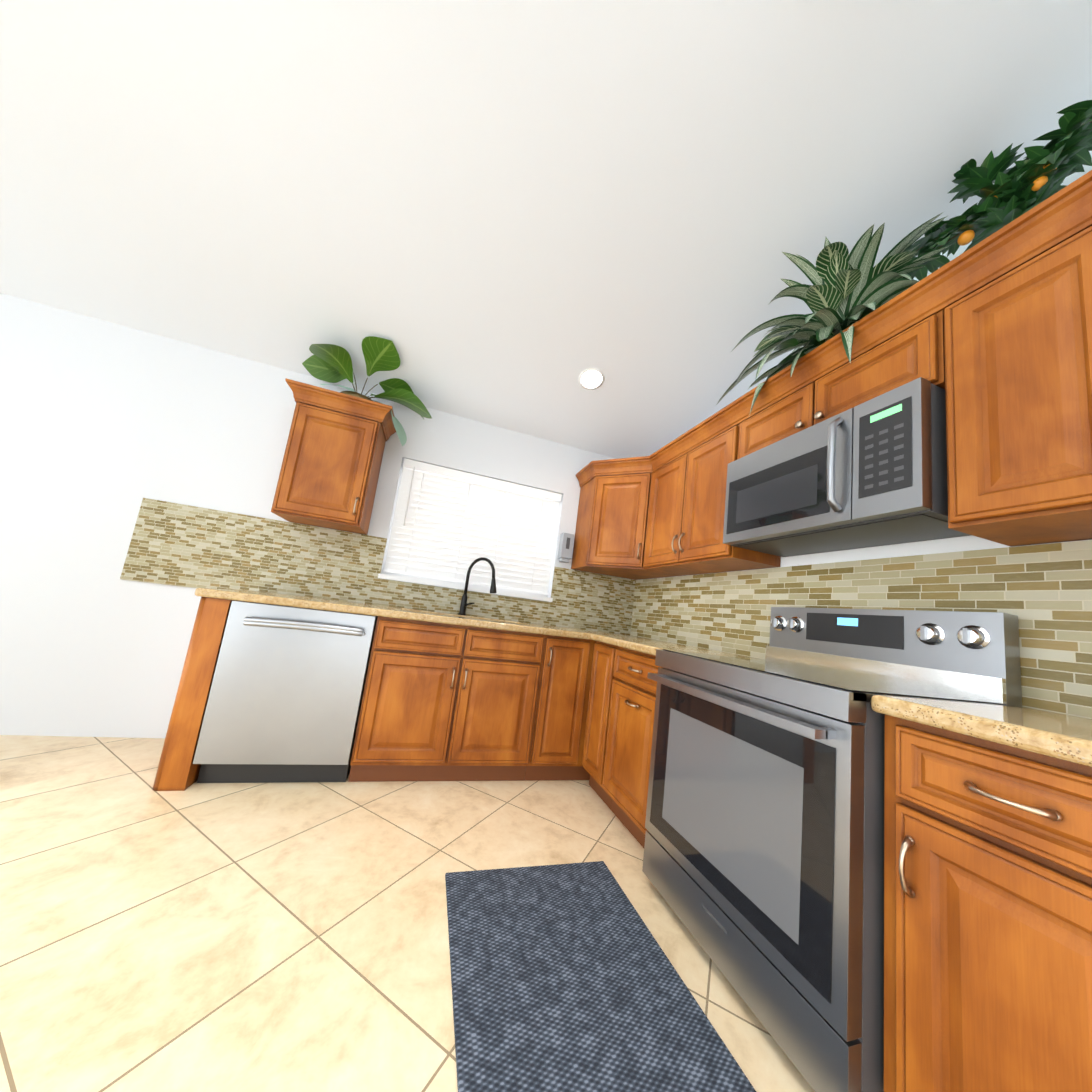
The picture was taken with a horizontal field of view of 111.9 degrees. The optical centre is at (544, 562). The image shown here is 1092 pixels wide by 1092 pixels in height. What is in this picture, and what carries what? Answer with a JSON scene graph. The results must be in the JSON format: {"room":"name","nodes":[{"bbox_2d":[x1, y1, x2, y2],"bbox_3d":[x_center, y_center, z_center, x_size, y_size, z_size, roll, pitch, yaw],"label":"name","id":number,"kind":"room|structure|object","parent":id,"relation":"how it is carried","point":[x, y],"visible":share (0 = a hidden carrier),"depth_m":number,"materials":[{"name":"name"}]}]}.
{"room":"kitchen","nodes":[
{"label":"kitchen","id":0,"kind":"room"},
{"bbox_2d":[0,293,632,737],"bbox_3d":[-2.092,-0.172,2.401,7.400,2.460,0.150,10,-8,-16],"label":"wall","id":1,"kind":"structure","parent":0,"point":[106,429],"depth_m":2.19,"materials":[{"name":"white paint"}]},
{"bbox_2d":[271,402,385,534],"bbox_3d":[-1.371,-0.624,2.403,0.480,0.762,0.354,10,-8,-16],"label":"upper cabinet","id":2,"kind":"object","parent":1,"relation":"attached to","point":[330,469],"visible":1,"depth_m":2.27,"materials":[{"name":"brown wood"}]},
{"bbox_2d":[285,378,395,440],"bbox_3d":[-1.323,-0.987,2.450,0.600,0.100,0.360,10,-8,-16],"label":"crown molding","id":3,"kind":"structure","parent":2,"relation":"attached to","point":[305,393],"depth_m":2.31,"materials":[{"name":"brown wood"}]},
{"bbox_2d":[302,336,431,445],"bbox_3d":[-1.179,-1.091,2.409,0.869,0.556,0.489,10,-8,-16],"label":"plant","id":4,"kind":"object","parent":2,"relation":"on","point":[331,363],"visible":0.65,"depth_m":2.43,"materials":[{"name":"green plant"}]},
{"bbox_2d":[120,498,634,634],"bbox_3d":[-0.851,0.124,2.678,3.399,0.498,0.010,10,-8,-16],"label":"wall tile","id":5,"kind":"structure","parent":1,"relation":"attached to","point":[176,544],"depth_m":2.46,"materials":[{"name":"tile"}]},
{"bbox_2d":[383,462,546,596],"bbox_3d":[-0.534,-0.238,2.942,1.268,0.868,0.035,10,-8,-16],"label":"window","id":6,"kind":"structure","parent":1,"relation":"in","point":[451,582],"depth_m":2.79,"materials":[{"name":"white"}]},
{"bbox_2d":[384,458,561,594],"bbox_3d":[-0.510,-0.253,2.867,1.246,0.846,0.075,10,-8,-16],"label":"window blind","id":7,"kind":"object","parent":6,"relation":"attached to","point":[452,525],"visible":0.96,"depth_m":2.85,"materials":[{"name":"white"}]},
{"bbox_2d":[378,574,552,601],"bbox_3d":[-0.553,0.194,2.759,1.290,0.032,0.022,10,-8,-16],"label":"window sill","id":8,"kind":"structure","parent":1,"relation":"attached to","point":[446,585],"depth_m":2.72,"materials":[{"name":"white"}]},
{"bbox_2d":[558,533,573,562],"bbox_3d":[0.168,-0.117,2.981,0.090,0.230,0.085,10,-8,-16],"label":"soap dispenser","id":9,"kind":"object","parent":1,"relation":"attached to","point":[565,547],"visible":1,"depth_m":2.94,"materials":[{"name":"grey plastic"}]},
{"bbox_2d":[0,735,814,1091],"bbox_3d":[-1.407,0.808,-0.452,7.400,0.060,5.900,10,-8,-16],"label":"floor","id":10,"kind":"structure","parent":0,"point":[244,937],"depth_m":1.10,"materials":[{"name":"tile"}]},
{"bbox_2d":[152,597,232,790],"bbox_3d":[-1.744,0.629,2.021,0.130,0.872,0.629,10,-8,-16],"label":"cabinet end panel","id":11,"kind":"object","parent":10,"relation":"on","point":[178,770],"visible":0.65,"depth_m":1.72,"materials":[{"name":"brown wood"}]},
{"bbox_2d":[193,600,377,782],"bbox_3d":[-1.354,0.688,2.091,0.652,0.873,0.664,10,-8,-16],"label":"dishwasher","id":12,"kind":"object","parent":10,"relation":"on","point":[284,702],"visible":0.88,"depth_m":1.83,"materials":[{"name":"grey metal"}]},
{"bbox_2d":[348,616,544,781],"bbox_3d":[-0.592,0.822,2.348,0.962,0.872,0.659,10,-8,-16],"label":"base cabinet","id":13,"kind":"object","parent":10,"relation":"on","point":[445,702],"visible":0.98,"depth_m":2.06,"materials":[{"name":"brown wood"}]},
{"bbox_2d":[524,635,595,780],"bbox_3d":[0.314,0.975,2.619,0.950,0.872,0.659,10,-8,-16],"label":"base cabinet","id":14,"kind":"object","parent":10,"relation":"on","point":[557,743],"visible":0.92,"depth_m":2.26,"materials":[{"name":"brown wood"}]},
{"bbox_2d":[195,588,632,639],"bbox_3d":[-0.465,0.382,2.420,2.709,0.040,0.659,10,-8,-16],"label":"countertop","id":15,"kind":"structure","parent":14,"relation":"on","point":[255,596],"depth_m":2.05,"materials":[{"name":"beige stone"}]},
{"bbox_2d":[458,557,496,614],"bbox_3d":[-0.469,0.172,2.632,0.307,0.427,0.060,2,-9,32],"label":"faucet","id":16,"kind":"object","parent":15,"relation":"on","point":[463,605],"visible":1,"depth_m":2.66,"materials":[{"name":"black metal"}]},
{"bbox_2d":[587,630,764,659],"bbox_3d":[0.714,0.482,2.042,0.659,0.040,0.743,10,-8,-16],"label":"countertop","id":17,"kind":"structure","parent":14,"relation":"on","point":[649,646],"depth_m":2.00,"materials":[{"name":"beige stone"}]},
{"bbox_2d":[582,641,617,809],"bbox_3d":[0.594,0.963,2.263,0.627,0.872,0.286,10,-8,-16],"label":"base cabinet","id":18,"kind":"object","parent":10,"relation":"on","point":[596,728],"visible":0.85,"depth_m":2.15,"materials":[{"name":"brown wood"}]},
{"bbox_2d":[445,861,755,1091],"bbox_3d":[0.087,1.160,0.984,0.650,0.012,1.000,10,-8,-16],"label":"mat","id":19,"kind":"object","parent":10,"relation":"on","point":[565,977],"visible":0.98,"depth_m":0.98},
{"bbox_2d":[602,647,662,847],"bbox_3d":[0.699,0.923,1.876,0.659,0.872,0.515,10,-8,-16],"label":"base cabinet","id":20,"kind":"object","parent":10,"relation":"on","point":[625,782],"visible":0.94,"depth_m":1.81,"materials":[{"name":"brown wood"}]},
{"bbox_2d":[642,607,1021,1091],"bbox_3d":[0.851,0.706,1.264,0.748,1.172,0.762,10,-8,-16],"label":"range","id":21,"kind":"object","parent":10,"relation":"on","point":[763,865],"visible":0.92,"depth_m":1.03,"materials":[{"name":"grey metal"}]},
{"bbox_2d":[884,715,1091,1091],"bbox_3d":[1.067,0.811,0.708,0.659,0.872,0.385,10,-8,-16],"label":"base cabinet","id":22,"kind":"object","parent":10,"relation":"on","point":[987,916],"visible":1,"depth_m":0.67,"materials":[{"name":"brown wood"}]},
{"bbox_2d":[871,695,1091,766],"bbox_3d":[1.228,0.327,0.428,0.647,0.040,1.108,10,-8,-16],"label":"countertop","id":23,"kind":"structure","parent":22,"relation":"on","point":[1065,737],"depth_m":0.72,"materials":[{"name":"beige stone"}]},
{"bbox_2d":[0,0,1091,458],"bbox_3d":[-1.082,-2.419,-0.065,7.200,1.711,5.850,10,-8,-16],"label":"ceiling","id":24,"kind":"structure","parent":0,"point":[520,216],"depth_m":1.55,"materials":[{"name":"white paint"}]},
{"bbox_2d":[579,368,604,389],"bbox_3d":[0.315,-1.239,2.493,0.176,0.050,0.171,10,-8,-16],"label":"recessed light","id":25,"kind":"object","parent":24,"relation":"in","point":[591,378],"visible":1,"depth_m":2.49,"materials":[{"name":"white"}]},
{"bbox_2d":[641,535,1091,579],"bbox_3d":[1.783,0.086,0.516,0.350,2.425,5.700,10,-8,-16],"label":"wall","id":26,"kind":"structure","parent":0,"point":[959,544],"depth_m":1.41,"materials":[{"name":"white paint"}]},
{"bbox_2d":[571,472,678,579],"bbox_3d":[0.638,-0.302,2.866,0.609,0.762,0.616,10,-8,-16],"label":"upper cabinet","id":27,"kind":"object","parent":26,"relation":"attached to","point":[611,528],"visible":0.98,"depth_m":2.69,"materials":[{"name":"brown wood"}]},
{"bbox_2d":[576,170,1091,486],"bbox_3d":[0.980,-0.775,1.832,0.364,0.100,2.926,11,-8,-23],"label":"crown molding","id":28,"kind":"structure","parent":27,"relation":"attached to","point":[1059,217],"depth_m":1.20,"materials":[{"name":"brown wood"}]},
{"bbox_2d":[643,424,780,575],"bbox_3d":[0.964,-0.345,2.248,0.354,0.762,0.774,10,-8,-16],"label":"upper cabinet","id":29,"kind":"object","parent":26,"relation":"attached to","point":[685,523],"visible":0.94,"depth_m":2.11,"materials":[{"name":"brown wood"}]},
{"bbox_2d":[738,309,944,458],"bbox_3d":[1.227,-0.641,1.539,0.352,0.305,0.778,10,-8,-16],"label":"upper cabinet","id":30,"kind":"object","parent":26,"relation":"attached to","point":[914,352],"visible":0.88,"depth_m":1.34,"materials":[{"name":"brown wood"}]},
{"bbox_2d":[717,211,950,415],"bbox_3d":[1.163,-1.068,1.565,0.577,0.791,0.941,10,-8,-16],"label":"plant","id":31,"kind":"object","parent":30,"relation":"on","point":[845,290],"visible":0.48,"depth_m":1.46,"materials":[{"name":"green plant"}]},
{"bbox_2d":[723,377,969,556],"bbox_3d":[1.135,-0.293,1.473,0.429,0.407,0.748,10,-8,-16],"label":"microwave","id":32,"kind":"object","parent":30,"relation":"attached to","point":[871,473],"visible":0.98,"depth_m":1.27,"materials":[{"name":"grey metal"}]},
{"bbox_2d":[630,540,1091,718],"bbox_3d":[1.290,0.231,1.446,0.010,0.498,3.588,10,-8,-16],"label":"wall tile","id":33,"kind":"structure","parent":26,"relation":"attached to","point":[1043,592],"depth_m":1.30,"materials":[{"name":"tile"}]},
{"bbox_2d":[944,226,1091,546],"bbox_3d":[1.410,-0.481,0.832,0.354,0.762,0.640,10,-8,-16],"label":"upper cabinet","id":34,"kind":"object","parent":26,"relation":"attached to","point":[1018,363],"visible":0.96,"depth_m":0.94,"materials":[{"name":"brown wood"}]},
{"bbox_2d":[905,100,1091,280],"bbox_3d":[1.701,-1.303,1.448,0.216,0.532,0.885,10,-8,-16],"label":"plant","id":35,"kind":"object","parent":34,"relation":"on","point":[1017,190],"visible":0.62,"depth_m":1.34,"materials":[{"name":"green plant"}]},
{"bbox_2d":[913,151,1091,280],"bbox_3d":[2.138,-0.795,0.712,0.150,4.300,5.700,10,-8,-16],"label":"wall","id":36,"kind":"structure","parent":0,"point":[1070,179],"depth_m":1.39,"materials":[{"name":"white paint"}]}
]}

